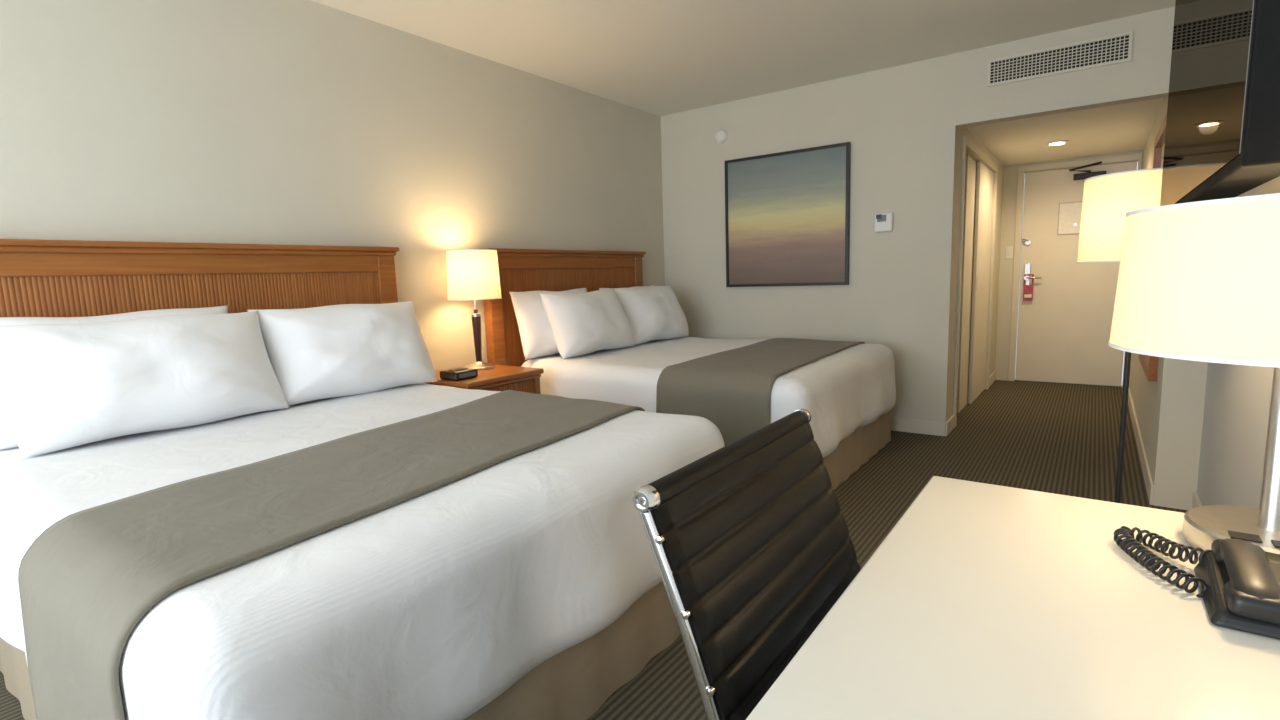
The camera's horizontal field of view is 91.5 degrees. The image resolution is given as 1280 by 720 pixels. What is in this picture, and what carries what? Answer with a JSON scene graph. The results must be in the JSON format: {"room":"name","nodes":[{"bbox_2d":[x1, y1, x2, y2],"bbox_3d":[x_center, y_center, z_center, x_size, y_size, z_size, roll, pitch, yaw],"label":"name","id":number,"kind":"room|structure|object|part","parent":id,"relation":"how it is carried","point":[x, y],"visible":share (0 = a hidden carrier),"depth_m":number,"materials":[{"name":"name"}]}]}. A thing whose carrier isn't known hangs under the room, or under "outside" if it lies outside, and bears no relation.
{"room":"hotel room","nodes":[
{"label":"hotel room","id":0,"kind":"room"},
{"bbox_2d":[0,0,664,370],"bbox_3d":[-1.680,-0.437,2.967,0.120,2.490,6.520,4,9,36],"label":"wall","id":1,"kind":"structure","parent":0,"point":[278,122],"depth_m":2.94,"materials":[{"name":"paint"}]},
{"bbox_2d":[0,380,1188,719],"bbox_3d":[0.294,0.761,3.306,4.400,0.100,9.080,4,9,36],"label":"floor","id":2,"kind":"structure","parent":0,"point":[1049,437],"depth_m":3.58,"materials":[{"name":"carpet"}]},
{"bbox_2d":[0,239,724,719],"bbox_3d":[-0.977,0.235,2.090,2.094,1.345,1.754,4,9,36],"label":"bed","id":3,"kind":"object","parent":2,"relation":"on","point":[420,551],"visible":0.89,"depth_m":1.44,"materials":[{"name":"beige fabric"}]},
{"bbox_2d":[0,305,227,449],"bbox_3d":[-1.875,0.033,2.258,0.264,0.418,0.780,4,9,36],"label":"pillow","id":4,"kind":"object","parent":3,"relation":"on","point":[9,438],"visible":0.11,"depth_m":2.07,"materials":[{"name":"white fabric"}]},
{"bbox_2d":[0,311,289,458],"bbox_3d":[-1.705,0.049,2.207,0.327,0.404,0.806,4,9,36],"label":"pillow","id":5,"kind":"object","parent":3,"relation":"on","point":[71,385],"visible":1,"depth_m":2.06,"materials":[{"name":"white fabric"}]},
{"bbox_3d":[-1.770,-0.008,2.669,0.002,0.725,1.470,4,9,36],"label":"headboard reeded panel","id":6,"kind":"part","parent":3,"relation":"part of","materials":[{"name":"brown wood"}]},
{"bbox_3d":[-1.776,0.194,2.705,0.070,1.315,1.650,4,9,36],"label":"headboard frame","id":7,"kind":"part","parent":3,"relation":"part of","materials":[{"name":"brown wood"}]},
{"bbox_2d":[247,301,438,405],"bbox_3d":[-1.298,-0.047,2.816,0.332,0.407,0.759,4,9,36],"label":"pillow","id":8,"kind":"object","parent":3,"relation":"on","point":[331,351],"visible":0.99,"depth_m":2.68,"materials":[{"name":"white fabric"}]},
{"bbox_2d":[426,364,543,393],"bbox_3d":[-0.907,0.392,3.508,0.541,0.655,0.535,4,9,36],"label":"nightstand","id":9,"kind":"object","parent":2,"relation":"on","point":[501,378],"visible":0.15,"depth_m":3.37,"materials":[{"name":"brown wood"}]},
{"bbox_2d":[440,368,477,380],"bbox_3d":[-0.946,0.071,3.255,0.142,0.048,0.145,4,9,36],"label":"alarm clock","id":10,"kind":"object","parent":9,"relation":"on","point":[456,374],"visible":1,"depth_m":3.21,"materials":[{"name":"black plastic"}]},
{"bbox_2d":[446,249,501,369],"bbox_3d":[-0.939,-0.285,3.560,0.298,0.672,0.298,4,9,36],"label":"table lamp","id":11,"kind":"object","parent":9,"relation":"on","point":[472,274],"visible":0.98,"depth_m":3.42,"materials":[{"name":"white fabric"}]},
{"bbox_3d":[-0.945,-0.481,3.533,0.296,0.270,0.296,4,9,36],"label":"lamp shade","id":12,"kind":"part","parent":11,"relation":"part of","materials":[{"name":"fabric"}]},
{"bbox_3d":[-0.922,0.105,3.474,0.528,0.023,0.511,4,9,36],"label":"cornice","id":13,"kind":"part","parent":9,"relation":"part of","materials":[{"name":"brown wood"}]},
{"bbox_3d":[-0.719,0.214,3.342,0.006,0.160,0.419,4,9,36],"label":"drawer","id":14,"kind":"part","parent":9,"relation":"part of","materials":[{"name":"brown wood"}]},
{"bbox_2d":[483,248,895,489],"bbox_3d":[0.395,-0.066,3.994,2.064,1.350,1.814,4,9,36],"label":"bed","id":15,"kind":"object","parent":2,"relation":"on","point":[741,386],"visible":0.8,"depth_m":3.55,"materials":[{"name":"beige fabric"}]},
{"bbox_2d":[509,288,586,359],"bbox_3d":[-0.529,-0.253,4.076,0.255,0.417,0.720,4,9,36],"label":"pillow","id":16,"kind":"object","parent":15,"relation":"on","point":[535,330],"visible":0.43,"depth_m":3.83,"materials":[{"name":"white fabric"}]},
{"bbox_3d":[-0.456,-0.091,4.502,0.070,1.320,1.595,4,9,36],"label":"headboard frame","id":17,"kind":"part","parent":15,"relation":"part of","materials":[{"name":"brown wood"}]},
{"bbox_3d":[-0.450,-0.293,4.466,0.002,0.730,1.415,4,9,36],"label":"headboard reeded panel","id":18,"kind":"part","parent":15,"relation":"part of","materials":[{"name":"brown wood"}]},
{"bbox_2d":[539,289,634,358],"bbox_3d":[-0.317,-0.252,4.093,0.311,0.405,0.765,4,9,36],"label":"pillow","id":19,"kind":"object","parent":15,"relation":"on","point":[584,323],"visible":1,"depth_m":3.90,"materials":[{"name":"white fabric"}]},
{"bbox_2d":[599,285,653,289],"bbox_3d":[-0.041,-0.355,4.752,0.203,0.410,0.700,4,9,36],"label":"pillow","id":20,"kind":"object","parent":15,"relation":"on","point":[653,285],"visible":0.04,"depth_m":4.82,"materials":[{"name":"white fabric"}]},
{"bbox_2d":[609,285,688,344],"bbox_3d":[0.091,-0.346,4.687,0.314,0.411,0.748,4,9,36],"label":"pillow","id":21,"kind":"object","parent":15,"relation":"on","point":[655,312],"visible":0.79,"depth_m":4.53,"materials":[{"name":"white fabric"}]},
{"bbox_2d":[633,409,860,719],"bbox_3d":[0.429,0.579,0.811,0.653,0.910,0.557,4,9,36],"label":"office chair","id":22,"kind":"object","parent":2,"relation":"on","point":[752,533],"visible":0.7,"depth_m":0.82,"materials":[{"name":"black leather"}]},
{"bbox_3d":[0.244,0.414,0.587,0.598,0.481,0.008,4,9,36],"label":"rail","id":23,"kind":"part","parent":22,"relation":"part of","materials":[{"name":"metal"}]},
{"bbox_2d":[746,476,1279,719],"bbox_3d":[0.305,0.727,0.343,0.643,0.750,1.825,4,9,36],"label":"desk","id":24,"kind":"object","parent":2,"relation":"on","point":[983,601],"visible":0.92,"depth_m":0.68,"materials":[{"name":"white laminate"}]},
{"bbox_2d":[1108,193,1279,562],"bbox_3d":[0.851,0.030,0.818,0.382,0.467,0.382,4,9,36],"label":"desk lamp","id":25,"kind":"object","parent":24,"relation":"on","point":[1199,280],"depth_m":0.76,"materials":[{"name":"white fabric"}]},
{"bbox_2d":[1114,526,1279,639],"bbox_3d":[0.747,0.252,0.729,0.306,0.058,0.231,4,9,36],"label":"telephone","id":26,"kind":"object","parent":24,"relation":"on","point":[1239,586],"visible":1,"depth_m":0.72,"materials":[{"name":"black plastic"}]},
{"bbox_3d":[0.689,0.254,0.820,0.083,0.034,0.170,-2,8,-3],"label":"coiled cord","id":27,"kind":"part","parent":26,"relation":"part of","materials":[{"name":"black plastic"}]},
{"bbox_2d":[1077,168,1162,502],"bbox_3d":[1.632,0.110,2.095,0.312,1.422,0.312,-7,9,-36],"label":"floor lamp","id":28,"kind":"object","parent":2,"relation":"on","point":[1107,198],"visible":0.31,"depth_m":1.97,"materials":[{"name":"beige fabric"}]},
{"bbox_3d":[1.614,-0.458,2.019,0.310,0.270,0.310,4,9,36],"label":"lamp shade","id":29,"kind":"part","parent":28,"relation":"part of","materials":[{"name":"fabric"}]},
{"bbox_2d":[311,0,1175,116],"bbox_3d":[-0.266,-1.627,1.741,3.720,0.100,6.520,4,9,36],"label":"ceiling","id":30,"kind":"structure","parent":0,"point":[660,58],"depth_m":3.51,"materials":[{"name":"white paint"}]},
{"bbox_2d":[660,7,1174,425],"bbox_3d":[1.595,-0.750,4.514,3.330,2.490,0.120,4,9,36],"label":"wall","id":31,"kind":"structure","parent":0,"point":[901,124],"depth_m":4.34,"materials":[{"name":"paint"}]},
{"bbox_2d":[714,129,727,143],"bbox_3d":[0.639,-1.782,4.957,0.110,0.110,0.035,4,9,36],"label":"smoke detector","id":32,"kind":"object","parent":31,"relation":"attached to","point":[721,135],"visible":1,"depth_m":4.94,"materials":[{"name":"white plastic"}]},
{"bbox_2d":[725,142,850,286],"bbox_3d":[1.095,-1.063,4.732,0.982,0.995,0.040,4,9,36],"label":"framed painting","id":33,"kind":"object","parent":31,"relation":"attached to","point":[787,214],"visible":1,"depth_m":4.70},
{"bbox_2d":[874,212,892,231],"bbox_3d":[1.689,-0.954,4.319,0.120,0.130,0.030,4,9,36],"label":"wall thermostat","id":34,"kind":"object","parent":31,"relation":"attached to","point":[883,221],"visible":1,"depth_m":4.31,"materials":[{"name":"white plastic"}]},
{"bbox_2d":[891,417,944,435],"bbox_3d":[1.173,0.418,4.926,2.263,0.095,0.012,4,9,36],"label":"baseboard","id":35,"kind":"structure","parent":31,"relation":"attached to","point":[897,424],"depth_m":4.36,"materials":[{"name":"paint"}]},
{"bbox_2d":[987,31,1132,86],"bbox_3d":[2.438,-1.755,3.653,0.704,0.155,0.014,4,9,36],"label":"air vent grille","id":36,"kind":"object","parent":31,"relation":"in","point":[1117,48],"visible":1,"depth_m":3.63,"materials":[{"name":"metal"}]},
{"bbox_2d":[949,127,1003,418],"bbox_3d":[2.797,-0.689,5.241,0.120,2.100,2.440,4,9,36],"label":"wall","id":37,"kind":"structure","parent":0,"point":[962,131],"depth_m":5.07,"materials":[{"name":"paint"}]},
{"bbox_2d":[957,155,976,412],"bbox_3d":[2.691,-0.605,5.089,0.025,1.970,0.750,4,9,36],"label":"panel","id":38,"kind":"object","parent":37,"relation":"attached to","point":[971,164],"visible":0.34,"depth_m":4.91,"materials":[{"name":"paint"}]},
{"bbox_2d":[945,371,995,435],"bbox_3d":[2.848,0.315,5.287,0.012,0.095,2.560,4,9,36],"label":"baseboard","id":39,"kind":"structure","parent":37,"relation":"attached to","point":[950,424],"depth_m":4.42,"materials":[{"name":"paint"}]},
{"bbox_2d":[953,136,997,426],"bbox_3d":[2.744,-0.628,5.059,0.014,2.030,1.730,4,9,36],"label":"trim","id":40,"kind":"structure","parent":37,"relation":"attached to","point":[967,142],"depth_m":4.46,"materials":[{"name":"paint"}]},
{"bbox_2d":[968,161,993,403],"bbox_3d":[2.964,-0.657,5.410,0.025,1.970,0.797,4,9,36],"label":"panel","id":41,"kind":"object","parent":37,"relation":"attached to","point":[985,176],"visible":1,"depth_m":5.29,"materials":[{"name":"paint"}]},
{"bbox_2d":[1026,277,1041,278],"bbox_3d":[3.778,-0.787,5.973,0.123,0.020,0.021,4,9,36],"label":"lever","id":42,"kind":"object","parent":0,"point":[1026,277],"depth_m":5.97,"materials":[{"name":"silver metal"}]},
{"bbox_2d":[966,98,1163,165],"bbox_3d":[3.272,-1.756,4.800,1.295,0.100,2.560,4,9,36],"label":"ceiling","id":43,"kind":"structure","parent":0,"point":[1127,127],"depth_m":4.62,"materials":[{"name":"white paint"}]},
{"bbox_2d":[1045,140,1068,145],"bbox_3d":[3.302,-1.716,4.934,0.160,0.014,0.160,4,9,36],"label":"recessed light","id":44,"kind":"object","parent":43,"relation":"in","point":[1060,142],"visible":1,"depth_m":4.90,"materials":[{"name":"white plastic"}]},
{"bbox_2d":[995,150,1142,380],"bbox_3d":[3.810,-0.834,6.075,2.125,2.100,0.120,4,9,36],"label":"wall","id":45,"kind":"structure","parent":0,"point":[1010,175],"depth_m":6.13,"materials":[{"name":"paint"}]},
{"bbox_2d":[1006,246,1012,258],"bbox_3d":[3.616,-1.052,6.100,0.060,0.120,0.013,4,9,36],"label":"light switch","id":46,"kind":"object","parent":45,"relation":"attached to","point":[1009,249],"visible":1,"depth_m":6.10,"materials":[{"name":"white plastic"}]},
{"bbox_2d":[1008,153,1142,387],"bbox_3d":[4.033,-0.798,5.833,0.933,2.080,0.014,4,9,36],"label":"door frame","id":47,"kind":"structure","parent":45,"relation":"attached to","point":[1137,156],"depth_m":6.01,"materials":[{"name":"paint"}]},
{"bbox_2d":[1015,161,1136,385],"bbox_3d":[4.069,-0.775,5.862,0.840,2.008,0.043,4,9,36],"label":"door","id":48,"kind":"structure","parent":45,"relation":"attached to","point":[1063,336],"depth_m":5.89,"materials":[{"name":"paint"}]},
{"bbox_2d":[1023,263,1030,287],"bbox_3d":[3.758,-0.818,6.048,0.055,0.240,0.015,4,9,36],"label":"lock plate","id":49,"kind":"object","parent":48,"relation":"attached to","point":[1027,266],"visible":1,"depth_m":6.04,"materials":[{"name":"silver metal"}]},
{"bbox_3d":[3.741,-0.794,6.026,0.044,0.044,0.050,4,9,36],"label":"lever hub","id":50,"kind":"object","parent":49,"relation":"attached to","visible":0},
{"bbox_2d":[1023,274,1033,300],"bbox_3d":[3.760,-0.702,6.031,0.080,0.255,0.004,4,9,36],"label":"tag","id":51,"kind":"object","parent":50,"relation":"hanging from","point":[1028,289],"visible":1,"depth_m":6.04,"materials":[{"name":"paper"}]},
{"bbox_2d":[1024,294,1031,297],"bbox_3d":[3.762,-0.620,6.041,0.060,0.030,0.001,4,9,36],"label":"print","id":52,"kind":"object","parent":51,"relation":"attached to","point":[1025,295],"depth_m":6.04,"materials":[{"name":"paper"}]},
{"bbox_2d":[1057,201,1082,234],"bbox_3d":[4.006,-1.317,5.791,0.199,0.294,0.008,4,9,36],"label":"holder","id":53,"kind":"object","parent":48,"relation":"attached to","point":[1080,201],"visible":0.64,"depth_m":5.83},
{"bbox_2d":[1058,202,1082,233],"bbox_3d":[4.003,-1.316,5.787,0.185,0.280,0.004,4,9,36],"label":"notice sheet","id":54,"kind":"object","parent":53,"relation":"in","point":[1069,213],"visible":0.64,"depth_m":5.79,"materials":[{"name":"paper"}]},
{"bbox_2d":[1069,161,1105,180],"bbox_3d":[4.022,-1.706,5.602,0.276,0.140,0.191,4,9,36],"label":"door closer","id":55,"kind":"object","parent":48,"relation":"attached to","point":[1080,176],"depth_m":5.62,"materials":[{"name":"black metal"}]},
{"bbox_3d":[3.994,-1.734,5.615,0.270,0.085,0.074,-1,8,9],"label":"closer arm","id":56,"kind":"part","parent":55,"relation":"part of","materials":[{"name":"black metal"}]},
{"bbox_2d":[1129,97,1207,509],"bbox_3d":[3.508,-0.755,4.083,0.270,2.490,3.440,4,9,36],"label":"wall","id":57,"kind":"structure","parent":0,"point":[1169,410],"depth_m":2.88,"materials":[{"name":"paint"}]},
{"bbox_2d":[1128,388,1153,504],"bbox_3d":[3.428,0.425,4.318,0.012,0.095,3.425,4,9,36],"label":"baseboard","id":58,"kind":"structure","parent":57,"relation":"attached to","point":[1148,480],"depth_m":3.53,"materials":[{"name":"paint"}]},
{"bbox_2d":[1139,114,1166,381],"bbox_3d":[2.811,-0.600,3.394,0.035,1.310,0.920,4,9,36],"label":"wall mirror","id":59,"kind":"object","parent":57,"relation":"attached to","point":[1149,364],"visible":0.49,"depth_m":3.33,"materials":[{"name":"brown wood"}]},
{"bbox_3d":[2.817,-0.599,3.390,0.016,1.200,0.810,4,9,36],"label":"glass","id":60,"kind":"part","parent":59,"relation":"part of","materials":[{"name":"mirror"}]},
{"bbox_2d":[1197,176,1279,507],"bbox_3d":[0.937,-0.188,0.458,0.120,2.490,5.520,4,9,36],"label":"wall","id":61,"kind":"structure","parent":0,"point":[1237,397],"depth_m":2.18,"materials":[{"name":"grey paint"}]},
{"bbox_2d":[1192,491,1201,508],"bbox_3d":[0.958,0.988,0.703,0.012,0.095,5.400,4,9,36],"label":"baseboard","id":62,"kind":"structure","parent":61,"relation":"attached to","point":[1196,502],"depth_m":2.79,"materials":[{"name":"paint"}]},
{"bbox_2d":[1160,0,1279,205],"bbox_3d":[1.237,-0.692,1.171,0.281,0.758,1.300,4,9,36],"label":"television","id":63,"kind":"object","parent":61,"relation":"attached to","point":[1222,135],"visible":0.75,"depth_m":0.96,"materials":[{"name":"black plastic"}]}
]}

